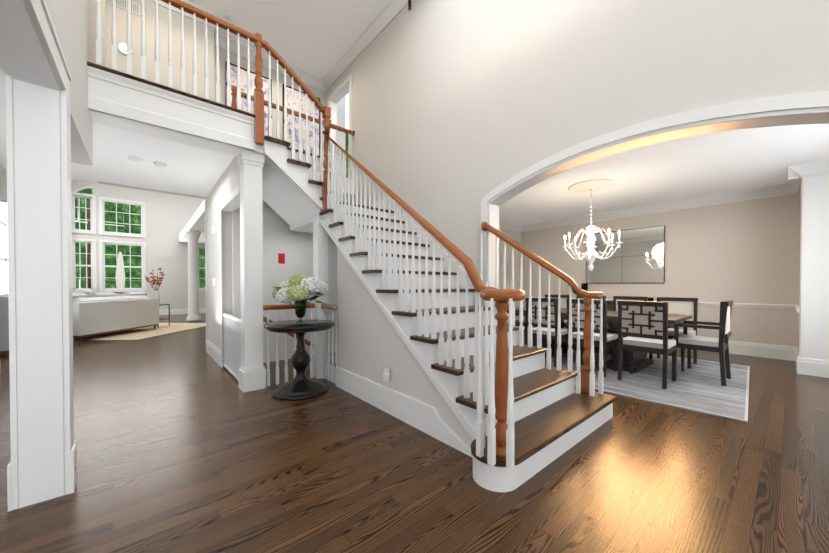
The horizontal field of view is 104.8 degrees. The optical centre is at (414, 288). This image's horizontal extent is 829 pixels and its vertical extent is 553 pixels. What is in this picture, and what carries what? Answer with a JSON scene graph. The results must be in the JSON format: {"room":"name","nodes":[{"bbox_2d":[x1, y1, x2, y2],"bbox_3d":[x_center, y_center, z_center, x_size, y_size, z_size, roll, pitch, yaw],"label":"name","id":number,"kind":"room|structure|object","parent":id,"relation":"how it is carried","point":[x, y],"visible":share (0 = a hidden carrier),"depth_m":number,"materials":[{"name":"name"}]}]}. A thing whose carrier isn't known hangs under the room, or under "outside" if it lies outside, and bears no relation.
{"room":"entrance hall","nodes":[
{"label":"entrance hall","id":0,"kind":"room"},
{"bbox_2d":[0,67,97,182],"bbox_3d":[-5.086,-1.636,1.601,4.630,5.600,14.200,-1,1,-40],"label":"ceiling","id":1,"kind":"structure","parent":0,"point":[82,172],"depth_m":3.75,"materials":[{"name":"white paint"}]},
{"bbox_2d":[45,0,106,165],"bbox_3d":[-1.719,-1.474,1.346,0.170,5.280,9.450,-1,1,-40],"label":"wall","id":2,"kind":"structure","parent":0,"point":[74,22],"depth_m":2.38,"materials":[{"name":"white paint"}]},
{"bbox_2d":[0,0,71,98],"bbox_3d":[-0.700,-1.152,0.156,0.222,0.147,4.510,-1,1,-40],"label":"trim","id":3,"kind":"structure","parent":2,"relation":"attached to","point":[31,51],"depth_m":1.43,"materials":[{"name":"white"}]},
{"bbox_2d":[87,65,255,155],"bbox_3d":[-2.336,-1.691,3.201,1.295,0.345,0.330,-1,1,-40],"label":"trim","id":4,"kind":"structure","parent":2,"relation":"attached to","point":[121,102],"depth_m":3.03,"materials":[{"name":"white wood"}]},
{"bbox_2d":[95,0,603,468],"bbox_3d":[-0.858,-0.713,3.224,3.564,4.162,4.125,-1,1,-40],"label":"stair railing","id":5,"kind":"object","parent":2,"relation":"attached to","point":[494,390],"visible":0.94,"depth_m":2.95,"materials":[{"name":"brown wood"}]},
{"bbox_2d":[71,179,94,294],"bbox_3d":[-10.751,-1.750,12.008,2.970,5.600,0.200,-1,1,-40],"label":"wall","id":6,"kind":"structure","parent":0,"point":[75,184],"depth_m":11.13,"materials":[{"name":"white paint"}]},
{"bbox_2d":[72,186,91,197],"bbox_3d":[-11.588,-3.416,11.128,0.480,0.390,0.030,-1,1,-40],"label":"window","id":7,"kind":"structure","parent":6,"relation":"in","point":[87,190],"depth_m":11.17,"materials":[{"name":"white wood"}]},
{"bbox_2d":[71,192,204,291],"bbox_3d":[-10.072,-1.615,12.468,4.680,3.460,0.140,-1,1,-40],"label":"window","id":8,"kind":"structure","parent":6,"relation":"in","point":[102,254],"depth_m":11.46,"materials":[{"name":"white wood"}]},
{"bbox_2d":[0,167,207,342],"bbox_3d":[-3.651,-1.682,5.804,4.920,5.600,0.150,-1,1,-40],"label":"wall","id":9,"kind":"structure","parent":0,"point":[171,217],"depth_m":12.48,"materials":[{"name":"white paint"}]},
{"bbox_2d":[0,202,7,296],"bbox_3d":[-7.435,-0.842,5.781,0.050,2.120,1.320,-1,1,-40],"label":"window","id":10,"kind":"structure","parent":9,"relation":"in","point":[3,254],"depth_m":5.76,"materials":[{"name":"white"}]},
{"bbox_2d":[159,308,204,314],"bbox_3d":[-9.785,0.930,12.715,5.380,0.225,0.018,-1,1,-40],"label":"trim","id":11,"kind":"structure","parent":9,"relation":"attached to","point":[174,311],"depth_m":12.84,"materials":[{"name":"white wood"}]},
{"bbox_2d":[115,252,124,287],"bbox_3d":[-11.681,-0.208,12.679,0.285,2.500,0.300,-1,1,-40],"label":"umbrella","id":12,"kind":"object","parent":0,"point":[121,276],"visible":0.65,"depth_m":12.60,"materials":[{"name":"white fabric"}]},
{"bbox_2d":[106,0,215,101],"bbox_3d":[-3.657,-3.029,4.538,1.370,2.240,0.150,-1,1,-40],"label":"wall","id":13,"kind":"structure","parent":0,"point":[136,20],"depth_m":4.53,"materials":[{"name":"white paint"}]},
{"bbox_2d":[108,0,140,16],"bbox_3d":[-3.859,-3.791,4.249,0.320,0.150,0.016,-1,1,-40],"label":"air vent","id":14,"kind":"object","parent":13,"relation":"in","point":[134,7],"visible":0.77,"depth_m":4.28,"materials":[{"name":"white"}]},
{"bbox_2d":[117,42,132,55],"bbox_3d":[-3.853,-3.195,4.248,0.170,0.166,0.035,-1,1,-40],"label":"sconce","id":15,"kind":"object","parent":13,"relation":"attached to","point":[122,47],"visible":0.67,"depth_m":4.23,"materials":[{"name":"white glass"}]},
{"bbox_2d":[150,0,224,49],"bbox_3d":[-3.417,-3.029,4.568,1.195,2.240,0.115,-1,1,-40],"label":"trim","id":16,"kind":"structure","parent":13,"relation":"attached to","point":[221,38],"depth_m":4.77,"materials":[{"name":"white wood"}]},
{"bbox_2d":[91,122,234,196],"bbox_3d":[-3.236,-1.615,4.173,1.520,0.020,2.875,-1,1,-40],"label":"ceiling","id":17,"kind":"structure","parent":0,"point":[192,170],"depth_m":4.06,"materials":[{"name":"white paint"}]},
{"bbox_2d":[128,156,142,162],"bbox_3d":[-3.425,-1.581,3.917,0.138,0.042,0.138,0,1,38],"label":"smoke detector","id":18,"kind":"object","parent":17,"relation":"hanging from","point":[133,158],"depth_m":3.89,"materials":[{"name":"white plastic"}]},
{"bbox_2d":[153,161,166,167],"bbox_3d":[-3.255,-1.583,4.088,0.138,0.042,0.138,0,1,38],"label":"smoke detector","id":19,"kind":"object","parent":17,"relation":"hanging from","point":[159,164],"depth_m":4.05,"materials":[{"name":"white plastic"}]},
{"bbox_2d":[87,61,354,197],"bbox_3d":[-2.443,-1.771,4.798,3.200,0.280,2.947,-1,1,-40],"label":"floor","id":20,"kind":"structure","parent":0,"point":[94,65],"depth_m":3.16,"materials":[{"name":"brown"}]},
{"bbox_2d":[207,156,240,363],"bbox_3d":[-2.766,-0.389,4.691,0.150,3.038,2.555,-1,1,-40],"label":"wall","id":21,"kind":"structure","parent":0,"point":[229,180],"depth_m":4.67,"materials":[{"name":"white paint"}]},
{"bbox_2d":[206,184,239,367],"bbox_3d":[-2.833,-0.040,4.644,0.018,2.340,2.545,-1,1,-40],"label":"trim","id":22,"kind":"structure","parent":21,"relation":"attached to","point":[214,352],"depth_m":4.56,"materials":[{"name":"white wood"}]},
{"bbox_2d":[223,313,240,379],"bbox_3d":[-2.361,0.731,4.138,0.025,0.750,1.100,-1,1,-40],"label":"wall panel","id":23,"kind":"object","parent":21,"relation":"attached to","point":[232,345],"visible":0.9,"depth_m":4.14,"materials":[{"name":"white paint"}]},
{"bbox_2d":[214,46,324,170],"bbox_3d":[-2.689,-3.043,5.885,2.150,2.240,0.150,-1,1,-40],"label":"wall","id":24,"kind":"structure","parent":0,"point":[318,93],"depth_m":5.87,"materials":[{"name":"white paint"}]},
{"bbox_2d":[225,61,271,135],"bbox_3d":[-2.889,-3.220,5.593,0.730,1.180,0.034,-1,1,-40],"label":"picture frame","id":25,"kind":"object","parent":24,"relation":"attached to","point":[243,76],"depth_m":5.55,"materials":[{"name":"paper"}]},
{"bbox_2d":[225,37,321,89],"bbox_3d":[-2.600,-3.042,5.787,1.860,2.240,0.115,-1,1,-40],"label":"trim","id":26,"kind":"structure","parent":24,"relation":"attached to","point":[307,78],"depth_m":5.78,"materials":[{"name":"white"}]},
{"bbox_2d":[282,84,319,157],"bbox_3d":[-2.180,-3.227,6.195,0.730,1.180,0.034,-1,1,-40],"label":"picture frame","id":27,"kind":"object","parent":24,"relation":"attached to","point":[288,89],"depth_m":6.16,"materials":[{"name":"black paint"}]},
{"bbox_2d":[187,0,390,78],"bbox_3d":[-0.216,-4.222,2.134,3.520,0.200,9.050,-1,1,-40],"label":"ceiling","id":28,"kind":"structure","parent":0,"point":[317,38],"depth_m":5.02,"materials":[{"name":"white paint"}]},
{"bbox_2d":[223,12,233,20],"bbox_3d":[-2.835,-4.131,4.863,0.138,0.042,0.138,0,1,38],"label":"smoke detector","id":29,"kind":"object","parent":28,"relation":"hanging from","point":[228,16],"depth_m":4.84,"materials":[{"name":"white plastic"}]},
{"bbox_2d":[408,0,410,10],"bbox_3d":[-0.030,-2.970,1.944,1.083,2.300,1.035,-1,1,-40],"label":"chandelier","id":30,"kind":"object","parent":28,"relation":"hanging from","point":[409,5],"visible":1,"depth_m":2.10,"materials":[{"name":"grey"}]},
{"bbox_2d":[262,195,347,362],"bbox_3d":[-1.927,-0.395,5.248,1.850,3.038,0.150,-1,1,-40],"label":"wall","id":31,"kind":"structure","parent":0,"point":[294,247],"depth_m":5.05,"materials":[{"name":"white paint"}]},
{"bbox_2d":[278,253,284,263],"bbox_3d":[-2.089,-0.474,5.013,0.100,0.160,0.010,-1,1,-40],"label":"light switch","id":32,"kind":"object","parent":31,"relation":"attached to","point":[281,258],"depth_m":5.01,"materials":[{"name":"red plastic"}]},
{"bbox_2d":[337,97,345,175],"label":"window","id":33,"kind":"structure","parent":0,"point":[341,104],"depth_m":7.35,"materials":[{"name":"white paint"}]},
{"bbox_2d":[0,313,828,552],"bbox_3d":[-3.936,1.137,6.742,15.000,0.060,21.700,-1,1,-40],"label":"floor","id":34,"kind":"structure","parent":0,"point":[185,443],"depth_m":1.97,"materials":[{"name":"brown wood"}]},
{"bbox_2d":[0,296,8,356],"bbox_3d":[-6.904,0.628,5.789,0.650,0.980,1.000,-1,1,-40],"label":"settee","id":35,"kind":"object","parent":34,"relation":"on","point":[4,323],"visible":0.17,"depth_m":5.26,"materials":[{"name":"grey fabric"}]},
{"bbox_2d":[5,74,76,511],"bbox_3d":[-2.103,0.026,1.814,0.238,2.270,0.226,-1,1,-40],"label":"column","id":36,"kind":"structure","parent":34,"relation":"on","point":[42,466],"depth_m":1.73,"materials":[{"name":"white"}]},
{"bbox_2d":[73,323,205,339],"bbox_3d":[-7.069,1.082,8.344,2.200,0.014,3.000,0,1,0],"label":"living room rug","id":37,"kind":"object","parent":34,"relation":"on","point":[146,332],"visible":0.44,"depth_m":7.88,"materials":[{"name":"carpet"}]},
{"bbox_2d":[73,291,158,341],"bbox_3d":[-7.326,0.582,7.542,0.950,1.000,2.050,0,1,0],"label":"sofa","id":38,"kind":"object","parent":37,"relation":"on","point":[96,313],"visible":0.83,"depth_m":7.27,"materials":[{"name":"fabric"}]},
{"bbox_2d":[158,304,169,327],"bbox_3d":[-7.225,0.751,8.942,0.420,0.630,0.420,0,1,0],"label":"side table","id":39,"kind":"object","parent":37,"relation":"on","point":[169,314],"visible":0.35,"depth_m":9.08,"materials":[{"name":"grey metal"}]},
{"bbox_2d":[144,268,164,302],"bbox_3d":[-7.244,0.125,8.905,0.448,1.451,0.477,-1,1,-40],"label":"vase","id":40,"kind":"object","parent":39,"relation":"on","point":[156,295],"visible":0.98,"depth_m":8.89,"materials":[{"name":"white ceramic"}]},
{"bbox_2d":[185,230,200,321],"bbox_3d":[-7.167,-0.392,10.344,0.440,2.920,0.440,-1,1,-40],"label":"column","id":41,"kind":"structure","parent":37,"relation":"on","point":[193,280],"depth_m":10.22,"materials":[{"name":"white wood"}]},
{"bbox_2d":[237,149,265,392],"bbox_3d":[-1.869,-0.191,3.660,0.235,2.665,0.235,-1,1,-40],"label":"column","id":42,"kind":"structure","parent":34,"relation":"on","point":[251,373],"depth_m":3.59,"materials":[{"name":"white wood"}]},
{"bbox_2d":[264,320,334,400],"bbox_3d":[-1.265,0.762,3.547,0.740,0.760,0.740,-1,1,-40],"label":"table","id":43,"kind":"object","parent":34,"relation":"on","point":[301,385],"visible":0.98,"depth_m":3.44,"materials":[{"name":"black paint"}]},
{"bbox_2d":[272,273,328,323],"bbox_3d":[-1.274,0.102,3.538,0.598,0.556,0.708,-1,1,-40],"label":"flower arrangement","id":44,"kind":"object","parent":43,"relation":"on","point":[297,289],"visible":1,"depth_m":3.39,"materials":[{"name":"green plant"}]},
{"bbox_2d":[253,136,616,491],"bbox_3d":[-0.374,-0.363,3.587,4.181,3.010,2.015,1,1,44],"label":"stair","id":45,"kind":"structure","parent":34,"relation":"on","point":[556,415],"depth_m":2.95,"materials":[{"name":"white paint"}]},
{"bbox_2d":[572,300,673,332],"bbox_3d":[4.190,0.679,6.593,0.500,0.860,1.860,-1,1,-40],"label":"sideboard","id":46,"kind":"object","parent":34,"relation":"on","point":[609,305],"visible":0.04,"depth_m":6.48,"materials":[{"name":"brown wood"}]},
{"bbox_2d":[581,283,653,301],"bbox_3d":[4.215,0.068,6.584,0.142,0.360,1.465,-1,1,-40],"label":"sideboard","id":47,"kind":"object","parent":46,"relation":"on","point":[584,286],"visible":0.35,"depth_m":7.02,"materials":[{"name":"wood"}]},
{"bbox_2d":[523,337,749,422],"bbox_3d":[2.556,1.118,5.030,2.913,0.014,3.887,-1,1,-40],"label":"dining rug","id":48,"kind":"object","parent":34,"relation":"on","point":[697,387],"visible":0.42,"depth_m":3.68,"materials":[{"name":"fabric"}]},
{"bbox_2d":[507,312,526,344],"bbox_3d":[1.833,0.610,6.154,0.564,0.974,0.515,-1,1,-40],"label":"chair","id":49,"kind":"object","parent":48,"relation":"on","point":[517,322],"visible":0.04,"depth_m":6.05,"materials":[{"name":"brown wood"}]},
{"bbox_2d":[525,298,567,367],"bbox_3d":[2.038,0.624,4.843,0.515,0.974,0.486,-1,1,-40],"label":"dining chair","id":50,"kind":"object","parent":48,"relation":"on","point":[553,314],"visible":0.54,"depth_m":4.65,"materials":[{"name":"brown wood"}]},
{"bbox_2d":[545,294,568,326],"bbox_3d":[2.662,0.610,6.186,0.515,0.974,0.486,-1,1,-40],"label":"dining chair","id":51,"kind":"object","parent":48,"relation":"on","point":[563,303],"visible":0.19,"depth_m":6.22,"materials":[{"name":"brown wood"}]},
{"bbox_2d":[566,295,605,353],"bbox_3d":[3.063,0.615,5.714,0.515,0.974,0.486,-1,1,-40],"label":"dining chair","id":52,"kind":"object","parent":48,"relation":"on","point":[581,297],"visible":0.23,"depth_m":5.74,"materials":[{"name":"brown wood"}]},
{"bbox_2d":[566,299,618,376],"bbox_3d":[2.439,0.629,4.370,0.515,0.974,0.486,-1,1,-40],"label":"dining chair","id":53,"kind":"object","parent":48,"relation":"on","point":[609,339],"visible":0.58,"depth_m":4.24,"materials":[{"name":"brown wood"}]},
{"bbox_2d":[507,307,691,372],"bbox_3d":[2.719,0.737,5.081,1.040,0.743,2.440,-1,1,-40],"label":"dining table","id":54,"kind":"object","parent":48,"relation":"on","point":[641,361],"visible":0.38,"depth_m":4.51,"materials":[{"name":"brown wood"}]},
{"bbox_2d":[607,296,647,356],"bbox_3d":[3.465,0.620,5.241,0.515,0.974,0.486,-1,1,-40],"label":"dining chair","id":55,"kind":"object","parent":48,"relation":"on","point":[622,298],"visible":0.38,"depth_m":5.38,"materials":[{"name":"brown wood"}]},
{"bbox_2d":[617,301,676,388],"bbox_3d":[2.841,0.635,3.898,0.515,0.974,0.486,-1,1,-40],"label":"dining chair","id":56,"kind":"object","parent":48,"relation":"on","point":[643,326],"visible":0.96,"depth_m":3.75,"materials":[{"name":"brown wood"}]},
{"bbox_2d":[649,297,697,368],"bbox_3d":[3.866,0.625,4.769,0.515,0.974,0.486,-1,1,-40],"label":"dining chair","id":57,"kind":"object","parent":48,"relation":"on","point":[683,306],"visible":0.54,"depth_m":4.78,"materials":[{"name":"beige fabric"}]},
{"bbox_2d":[672,300,732,385],"bbox_3d":[3.605,0.633,4.006,0.564,0.974,0.515,-1,1,-40],"label":"chair","id":58,"kind":"object","parent":48,"relation":"on","point":[684,341],"visible":0.85,"depth_m":3.87,"materials":[{"name":"brown wood"}]},
{"bbox_2d":[325,0,828,305],"bbox_3d":[1.068,-1.494,3.254,0.150,5.280,9.050,-1,1,-40],"label":"wall","id":59,"kind":"structure","parent":0,"point":[461,109],"depth_m":3.11,"materials":[{"name":"white paint"}]},
{"bbox_2d":[322,0,407,178],"bbox_3d":[0.968,-3.013,3.152,0.115,2.240,8.750,-1,1,-40],"label":"trim","id":60,"kind":"structure","parent":59,"relation":"attached to","point":[385,17],"depth_m":5.24,"materials":[{"name":"white wood"}]},
{"bbox_2d":[383,367,389,381],"bbox_3d":[-0.263,0.789,2.942,0.024,0.120,0.080,-1,1,-40],"label":"electrical outlet plate","id":61,"kind":"object","parent":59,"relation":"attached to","point":[386,376],"visible":0.89,"depth_m":2.93,"materials":[{"name":"white plastic"}]},
{"bbox_2d":[327,74,828,305],"bbox_3d":[0.401,-1.333,4.037,0.196,4.940,6.455,-1,1,-40],"label":"trim","id":62,"kind":"structure","parent":59,"relation":"attached to","point":[801,108],"depth_m":2.40,"materials":[{"name":"white"}]},
{"bbox_2d":[499,159,828,377],"bbox_3d":[1.117,-0.236,3.415,0.115,2.760,5.610,-1,1,-40],"label":"trim","id":63,"kind":"structure","parent":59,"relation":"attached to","point":[804,365],"depth_m":2.08,"materials":[{"name":"white wood"}]},
{"bbox_2d":[499,173,828,359],"bbox_3d":[2.933,-0.373,4.956,4.880,3.000,5.910,-1,1,-40],"label":"wall","id":64,"kind":"structure","parent":0,"point":[771,250],"depth_m":5.43,"materials":[{"name":"beige paint"}]},
{"bbox_2d":[499,253,511,282],"bbox_3d":[2.241,-0.527,8.025,0.920,0.906,0.030,-1,1,-40],"label":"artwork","id":65,"kind":"object","parent":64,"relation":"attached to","point":[502,267],"visible":0.58,"depth_m":7.99,"materials":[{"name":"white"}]},
{"bbox_2d":[586,225,664,282],"bbox_3d":[4.393,-0.673,6.747,0.027,1.120,1.445,-1,1,-40],"label":"mirror","id":66,"kind":"object","parent":64,"relation":"attached to","point":[638,256],"visible":0.83,"depth_m":6.61,"materials":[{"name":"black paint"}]},
{"bbox_2d":[499,124,828,224],"bbox_3d":[2.876,-1.752,4.892,4.730,0.240,5.610,-1,1,-40],"label":"ceiling","id":67,"kind":"structure","parent":0,"point":[701,165],"depth_m":4.43,"materials":[{"name":"white paint"}]},
{"bbox_2d":[568,179,615,191],"bbox_3d":[2.805,-1.604,5.063,0.660,0.060,0.660,-1,1,-40],"label":"ceiling medallion","id":68,"kind":"object","parent":67,"relation":"attached to","point":[593,185],"visible":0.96,"depth_m":4.97,"materials":[{"name":"white paint"}]},
{"bbox_2d":[562,189,622,270],"bbox_3d":[2.805,-0.924,5.070,0.838,1.300,0.843,-1,1,-40],"label":"crystal chandelier","id":69,"kind":"object","parent":68,"relation":"hanging from","point":[590,254],"visible":1,"depth_m":5.03,"materials":[{"name":"white metal"}]},
{"label":"outside","id":70,"kind":"structure","parent":0,"visible":0},
{"bbox_2d":[75,133,348,287],"bbox_3d":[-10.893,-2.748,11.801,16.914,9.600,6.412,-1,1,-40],"label":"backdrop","id":71,"kind":"structure","parent":70,"point":[110,272],"depth_m":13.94,"materials":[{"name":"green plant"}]}
]}

